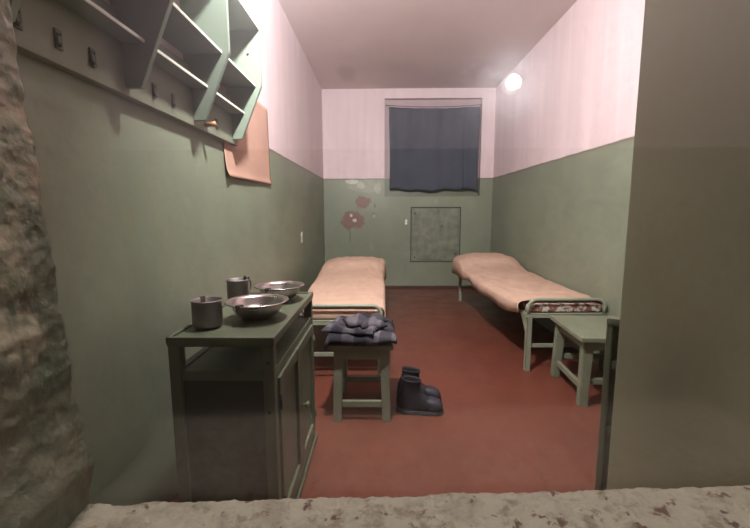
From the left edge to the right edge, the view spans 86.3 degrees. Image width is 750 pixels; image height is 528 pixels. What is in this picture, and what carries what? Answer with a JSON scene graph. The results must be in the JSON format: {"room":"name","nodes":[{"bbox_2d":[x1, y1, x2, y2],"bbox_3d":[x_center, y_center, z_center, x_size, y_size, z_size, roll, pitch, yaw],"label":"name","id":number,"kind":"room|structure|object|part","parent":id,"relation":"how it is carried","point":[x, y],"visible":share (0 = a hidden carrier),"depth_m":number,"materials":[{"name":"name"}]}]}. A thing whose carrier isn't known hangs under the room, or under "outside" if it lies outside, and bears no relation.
{"room":"prison interior","nodes":[
{"label":"prison interior","id":0,"kind":"room"},
{"bbox_2d":[16,0,324,505],"bbox_3d":[-0.848,-0.695,3.151,0.150,2.800,5.803,0,8,1],"label":"wall","id":1,"kind":"structure","parent":0,"point":[145,216],"depth_m":1.40,"materials":[{"name":"paint"}]},
{"bbox_2d":[9,0,261,145],"bbox_3d":[-0.705,-0.822,1.272,0.195,0.582,1.815,0,8,1],"label":"wall shelf","id":2,"kind":"object","parent":1,"relation":"attached to","point":[116,48],"visible":1,"depth_m":1.37,"materials":[{"name":"paint"}]},
{"bbox_2d":[220,83,271,184],"bbox_3d":[-0.767,-0.786,2.490,0.032,0.543,0.870,0,8,1],"label":"paper notice","id":3,"kind":"object","parent":1,"relation":"attached to","point":[249,160],"visible":0.67,"depth_m":2.56,"materials":[{"name":"beige paper"}]},
{"bbox_2d":[171,288,603,502],"bbox_3d":[0.433,0.741,3.321,2.704,0.100,5.803,0,8,1],"label":"floor","id":4,"kind":"structure","parent":0,"point":[503,427],"depth_m":2.20,"materials":[{"name":"red paint"}]},
{"bbox_2d":[166,292,317,502],"bbox_3d":[-0.448,0.545,1.607,0.366,0.741,0.701,0,8,1],"label":"base cabinet","id":5,"kind":"object","parent":4,"relation":"on","point":[244,408],"visible":0.84,"depth_m":1.28,"materials":[{"name":"green paint"}]},
{"bbox_3d":[-0.617,0.604,1.289,0.036,0.710,0.036,0,8,1],"label":"post","id":6,"kind":"part","parent":5,"relation":"part of","materials":[{"name":"green paint"}]},
{"bbox_3d":[-0.612,0.303,1.579,0.026,0.030,0.618,0,8,1],"label":"rail","id":7,"kind":"part","parent":5,"relation":"part of","materials":[{"name":"green paint"}]},
{"bbox_2d":[190,295,222,328],"bbox_3d":[-0.571,0.159,1.344,0.119,0.092,0.101,2,8,17],"label":"mug","id":8,"kind":"object","parent":5,"relation":"on","point":[207,312],"visible":1,"depth_m":1.30,"materials":[{"name":"metal"}]},
{"bbox_3d":[-0.472,0.346,1.252,0.254,0.030,0.026,0,8,1],"label":"rail","id":9,"kind":"part","parent":5,"relation":"part of","materials":[{"name":"green paint"}]},
{"bbox_3d":[-0.471,0.633,1.291,0.258,0.550,0.008,0,8,1],"label":"panel","id":10,"kind":"part","parent":5,"relation":"part of","materials":[{"name":"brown wood"}]},
{"bbox_2d":[226,276,251,298],"bbox_3d":[-0.587,0.104,1.742,0.113,0.097,0.095,-4,8,-26],"label":"mug","id":11,"kind":"object","parent":5,"relation":"on","point":[239,286],"visible":0.7,"depth_m":1.70,"materials":[{"name":"metal"}]},
{"bbox_2d":[224,294,288,319],"bbox_3d":[-0.427,0.158,1.452,0.224,0.064,0.230,2,8,19],"label":"bowl","id":12,"kind":"object","parent":5,"relation":"on","point":[252,306],"visible":1,"depth_m":1.43,"materials":[{"name":"metal"}]},
{"bbox_3d":[-0.327,0.603,1.284,0.036,0.710,0.036,0,8,1],"label":"post","id":13,"kind":"part","parent":5,"relation":"part of","materials":[{"name":"green paint"}]},
{"bbox_2d":[254,281,304,299],"bbox_3d":[-0.418,0.119,1.749,0.216,0.064,0.222,2,8,16],"label":"bowl","id":14,"kind":"object","parent":5,"relation":"on","point":[290,289],"visible":0.73,"depth_m":1.76,"materials":[{"name":"metal"}]},
{"bbox_3d":[-0.309,0.598,1.457,0.024,0.517,0.304,0,8,1],"label":"door","id":15,"kind":"part","parent":5,"relation":"part of","materials":[{"name":"green paint"}]},
{"bbox_3d":[-0.319,0.303,1.574,0.028,0.030,0.618,0,8,1],"label":"rail","id":16,"kind":"part","parent":5,"relation":"part of","materials":[{"name":"green paint"}]},
{"bbox_3d":[-0.318,0.861,1.648,0.028,0.045,0.618,0,8,1],"label":"rail","id":17,"kind":"part","parent":5,"relation":"part of","materials":[{"name":"green paint"}]},
{"bbox_3d":[-0.304,0.558,1.763,0.024,0.517,0.304,0,8,1],"label":"door","id":18,"kind":"part","parent":5,"relation":"part of","materials":[{"name":"green paint"}]},
{"bbox_3d":[-0.279,0.573,1.632,0.030,0.028,0.028,0,8,1],"label":"knob","id":19,"kind":"part","parent":5,"relation":"part of","materials":[{"name":"green paint"}]},
{"bbox_3d":[-0.314,0.518,1.932,0.036,0.710,0.036,0,8,1],"label":"post","id":20,"kind":"part","parent":5,"relation":"part of","materials":[{"name":"green paint"}]},
{"bbox_2d":[300,304,382,375],"bbox_3d":[-0.203,0.374,3.734,0.580,0.522,2.245,0,8,1],"label":"bed","id":21,"kind":"object","parent":4,"relation":"on","point":[315,322],"visible":0.06,"depth_m":2.60,"materials":[{"name":"green paint"}]},
{"bbox_3d":[-0.224,0.384,2.620,0.580,0.026,0.034,0,8,1],"label":"rail","id":22,"kind":"part","parent":21,"relation":"part of","materials":[{"name":"green metal"}]},
{"bbox_2d":[302,308,378,318],"bbox_3d":[-0.204,0.200,3.680,0.516,0.058,2.112,0,8,1],"label":"mattress","id":23,"kind":"object","parent":21,"relation":"on","point":[318,313],"visible":0.09,"depth_m":2.64,"materials":[{"name":"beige fabric"}]},
{"bbox_2d":[308,256,385,317],"bbox_3d":[-0.243,0.148,3.713,0.731,0.240,2.145,0,8,1],"label":"blanket","id":24,"kind":"object","parent":23,"relation":"on","point":[353,279],"visible":0.92,"depth_m":3.54,"materials":[{"name":"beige fabric"}]},
{"bbox_3d":[0.035,0.578,2.642,0.034,0.404,0.034,0,8,1],"label":"leg","id":25,"kind":"part","parent":21,"relation":"part of","materials":[{"name":"green paint"}]},
{"bbox_2d":[329,342,393,421],"bbox_3d":[-0.068,0.610,2.296,0.335,0.430,0.400,0,8,1],"label":"stool","id":26,"kind":"object","parent":4,"relation":"on","point":[342,354],"visible":0.65,"depth_m":2.12,"materials":[{"name":"grey paint"}]},
{"bbox_3d":[-0.195,0.644,2.144,0.058,0.403,0.058,0,8,1],"label":"leg","id":27,"kind":"part","parent":26,"relation":"part of","materials":[{"name":"grey paint"}]},
{"bbox_3d":[-0.190,0.603,2.455,0.058,0.403,0.058,0,8,1],"label":"leg","id":28,"kind":"part","parent":26,"relation":"part of","materials":[{"name":"grey paint"}]},
{"bbox_2d":[321,313,396,350],"bbox_3d":[-0.084,0.345,2.249,0.408,0.150,0.414,0,8,1],"label":"folded garment","id":29,"kind":"object","parent":26,"relation":"on","point":[360,329],"visible":1,"depth_m":2.10,"materials":[{"name":"grey fabric"}]},
{"bbox_3d":[-0.069,0.410,2.269,0.335,0.026,0.400,0,8,1],"label":"seat","id":30,"kind":"part","parent":26,"relation":"part of","materials":[{"name":"grey paint"}]},
{"bbox_3d":[0.054,0.644,2.140,0.058,0.403,0.058,0,8,1],"label":"leg","id":31,"kind":"part","parent":26,"relation":"part of","materials":[{"name":"grey paint"}]},
{"bbox_2d":[396,366,440,400],"bbox_3d":[0.259,0.715,2.372,0.270,0.200,0.093,0,8,4],"label":"boot","id":32,"kind":"object","parent":4,"relation":"on","point":[428,390],"visible":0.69,"depth_m":2.35,"materials":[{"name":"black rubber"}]},
{"bbox_2d":[396,375,443,415],"bbox_3d":[0.250,0.733,2.236,0.270,0.200,0.092,1,8,7],"label":"boot","id":33,"kind":"object","parent":4,"relation":"on","point":[411,400],"visible":1,"depth_m":2.21,"materials":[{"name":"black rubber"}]},
{"bbox_2d":[458,277,608,370],"bbox_3d":[1.327,0.348,3.899,0.580,0.522,2.245,0,8,0],"label":"bed","id":34,"kind":"object","parent":4,"relation":"on","point":[527,317],"visible":0.34,"depth_m":2.79,"materials":[{"name":"green paint"}]},
{"bbox_3d":[1.064,0.263,5.002,0.034,0.404,0.034,0,8,0],"label":"leg","id":35,"kind":"part","parent":34,"relation":"part of","materials":[{"name":"green paint"}]},
{"bbox_3d":[1.066,0.213,3.880,0.030,0.026,2.174,0,8,0],"label":"rail","id":36,"kind":"part","parent":34,"relation":"part of","materials":[{"name":"green metal"}]},
{"bbox_3d":[1.059,0.419,2.857,0.006,0.113,0.092,0,8,0],"label":"corner plate","id":37,"kind":"part","parent":34,"relation":"part of","materials":[{"name":"green paint"}]},
{"bbox_3d":[1.073,0.552,2.811,0.034,0.404,0.034,0,8,0],"label":"leg","id":38,"kind":"part","parent":34,"relation":"part of","materials":[{"name":"green paint"}]},
{"bbox_2d":[518,300,601,311],"bbox_3d":[1.327,0.174,3.845,0.516,0.058,2.112,0,8,0],"label":"mattress","id":39,"kind":"object","parent":34,"relation":"on","point":[538,306],"visible":0.32,"depth_m":2.80,"materials":[{"name":"multicoloured fabric"}]},
{"bbox_2d":[452,253,602,311],"bbox_3d":[1.292,0.114,3.876,0.715,0.258,2.145,0,8,0],"label":"blanket","id":40,"kind":"object","parent":39,"relation":"on","point":[499,277],"visible":0.94,"depth_m":3.63,"materials":[{"name":"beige fabric"}]},
{"bbox_3d":[1.331,0.357,2.785,0.580,0.026,0.034,0,8,0],"label":"rail","id":41,"kind":"part","parent":34,"relation":"part of","materials":[{"name":"green metal"}]},
{"bbox_3d":[1.591,0.550,2.812,0.034,0.404,0.034,0,8,0],"label":"leg","id":42,"kind":"part","parent":34,"relation":"part of","materials":[{"name":"green paint"}]},
{"bbox_2d":[550,315,607,406],"bbox_3d":[1.391,0.588,2.490,0.440,0.415,0.505,0,8,4],"label":"stool","id":43,"kind":"object","parent":4,"relation":"on","point":[588,332],"visible":0.49,"depth_m":2.41,"materials":[{"name":"grey paint"}]},
{"bbox_3d":[1.239,0.574,2.702,0.068,0.388,0.068,0,8,4],"label":"leg","id":44,"kind":"part","parent":43,"relation":"part of","materials":[{"name":"grey paint"}]},
{"bbox_3d":[1.391,0.395,2.464,0.440,0.026,0.505,0,8,4],"label":"seat","id":45,"kind":"part","parent":43,"relation":"part of","materials":[{"name":"grey paint"}]},
{"bbox_3d":[1.208,0.626,2.306,0.068,0.388,0.068,0,8,4],"label":"leg","id":46,"kind":"part","parent":43,"relation":"part of","materials":[{"name":"grey paint"}]},
{"bbox_2d":[595,315,619,490],"bbox_3d":[1.016,0.571,1.376,0.424,0.742,0.054,5,9,34],"label":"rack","id":47,"kind":"object","parent":4,"relation":"on","point":[613,322],"visible":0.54,"depth_m":1.47,"materials":[{"name":"green paint"}]},
{"bbox_3d":[1.013,0.865,1.410,0.380,0.030,0.026,5,9,34],"label":"rail","id":48,"kind":"part","parent":47,"relation":"part of","materials":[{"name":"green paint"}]},
{"bbox_3d":[1.012,0.627,1.379,0.380,0.030,0.026,5,9,34],"label":"rail","id":49,"kind":"part","parent":47,"relation":"part of","materials":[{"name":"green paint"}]},
{"bbox_3d":[1.026,0.559,1.391,0.382,0.662,0.008,5,9,34],"label":"panel","id":50,"kind":"part","parent":47,"relation":"part of","materials":[{"name":"green paint"}]},
{"bbox_3d":[1.014,0.218,1.330,0.424,0.030,0.054,5,9,34],"label":"rail","id":51,"kind":"part","parent":47,"relation":"part of","materials":[{"name":"green paint"}]},
{"bbox_3d":[1.012,0.374,1.345,0.380,0.030,0.026,5,9,34],"label":"rail","id":52,"kind":"part","parent":47,"relation":"part of","materials":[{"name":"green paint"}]},
{"bbox_2d":[322,88,495,285],"bbox_3d":[0.470,-1.053,5.834,2.404,2.800,0.250,0,8,1],"label":"wall","id":53,"kind":"structure","parent":0,"point":[359,220],"depth_m":5.72,"materials":[{"name":"paint"}]},
{"bbox_2d":[385,286,457,287],"bbox_3d":[0.472,0.337,5.882,2.404,0.032,0.018,0,8,1],"label":"baseboard","id":54,"kind":"structure","parent":53,"relation":"attached to","point":[385,286],"depth_m":5.87,"materials":[{"name":"red paint"}]},
{"bbox_2d":[385,98,482,196],"bbox_3d":[0.814,-1.647,5.751,1.355,1.347,0.248,0,8,1],"label":"trim","id":55,"kind":"structure","parent":53,"relation":"attached to","point":[430,103],"depth_m":5.67,"materials":[{"name":"paint"}]},
{"bbox_2d":[386,104,481,190],"bbox_3d":[0.814,-1.616,5.603,1.318,1.180,0.087,0,8,1],"label":"curtain","id":56,"kind":"object","parent":53,"relation":"hanging from","point":[433,149],"visible":1,"depth_m":5.60,"materials":[{"name":"blue fabric"}]},
{"bbox_3d":[0.812,-2.183,5.527,1.311,0.036,0.010,0,8,1],"label":"cord","id":57,"kind":"part","parent":56,"relation":"part of","materials":[{"name":"metal"}]},
{"bbox_2d":[410,207,460,261],"bbox_3d":[0.873,-0.422,5.776,0.720,0.795,0.017,0,8,1],"label":"hatch","id":58,"kind":"object","parent":53,"relation":"attached to","point":[435,232],"visible":0.98,"depth_m":5.78,"materials":[{"name":"green paint"}]},
{"bbox_2d":[279,0,576,88],"bbox_3d":[0.323,-1.964,1.654,5.000,0.100,8.403,0,8,1],"label":"ceiling","id":59,"kind":"structure","parent":0,"point":[346,44],"depth_m":3.94,"materials":[{"name":"paint"}]},
{"bbox_2d":[490,0,644,368],"bbox_3d":[1.706,-0.698,3.112,0.150,2.800,5.803,0,8,1],"label":"wall","id":60,"kind":"structure","parent":0,"point":[565,115],"depth_m":3.28,"materials":[{"name":"paint"}]},
{"bbox_2d":[607,0,749,489],"bbox_3d":[1.073,-0.366,0.611,1.039,2.800,0.460,0,8,1],"label":"wall pier","id":61,"kind":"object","parent":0,"point":[681,415],"visible":1,"depth_m":0.71,"materials":[{"name":"green paint"}]},
{"bbox_2d":[68,485,749,527],"bbox_3d":[0.049,0.372,0.370,1.005,0.210,0.238,0,8,1],"label":"window sill","id":62,"kind":"structure","parent":61,"relation":"attached to","point":[719,506],"depth_m":0.45,"materials":[{"name":"beige stone"}]},
{"bbox_3d":[0.305,-0.326,0.326,5.000,2.800,0.140,0,8,1],"label":"wall","id":63,"kind":"structure","parent":0,"visible":0},
{"bbox_2d":[0,0,94,527],"bbox_3d":[-0.476,-0.076,0.361,0.285,0.900,0.157,0,8,1],"label":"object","id":64,"kind":"structure","parent":63,"relation":"attached to","point":[47,463],"depth_m":0.41,"materials":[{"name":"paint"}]}
]}

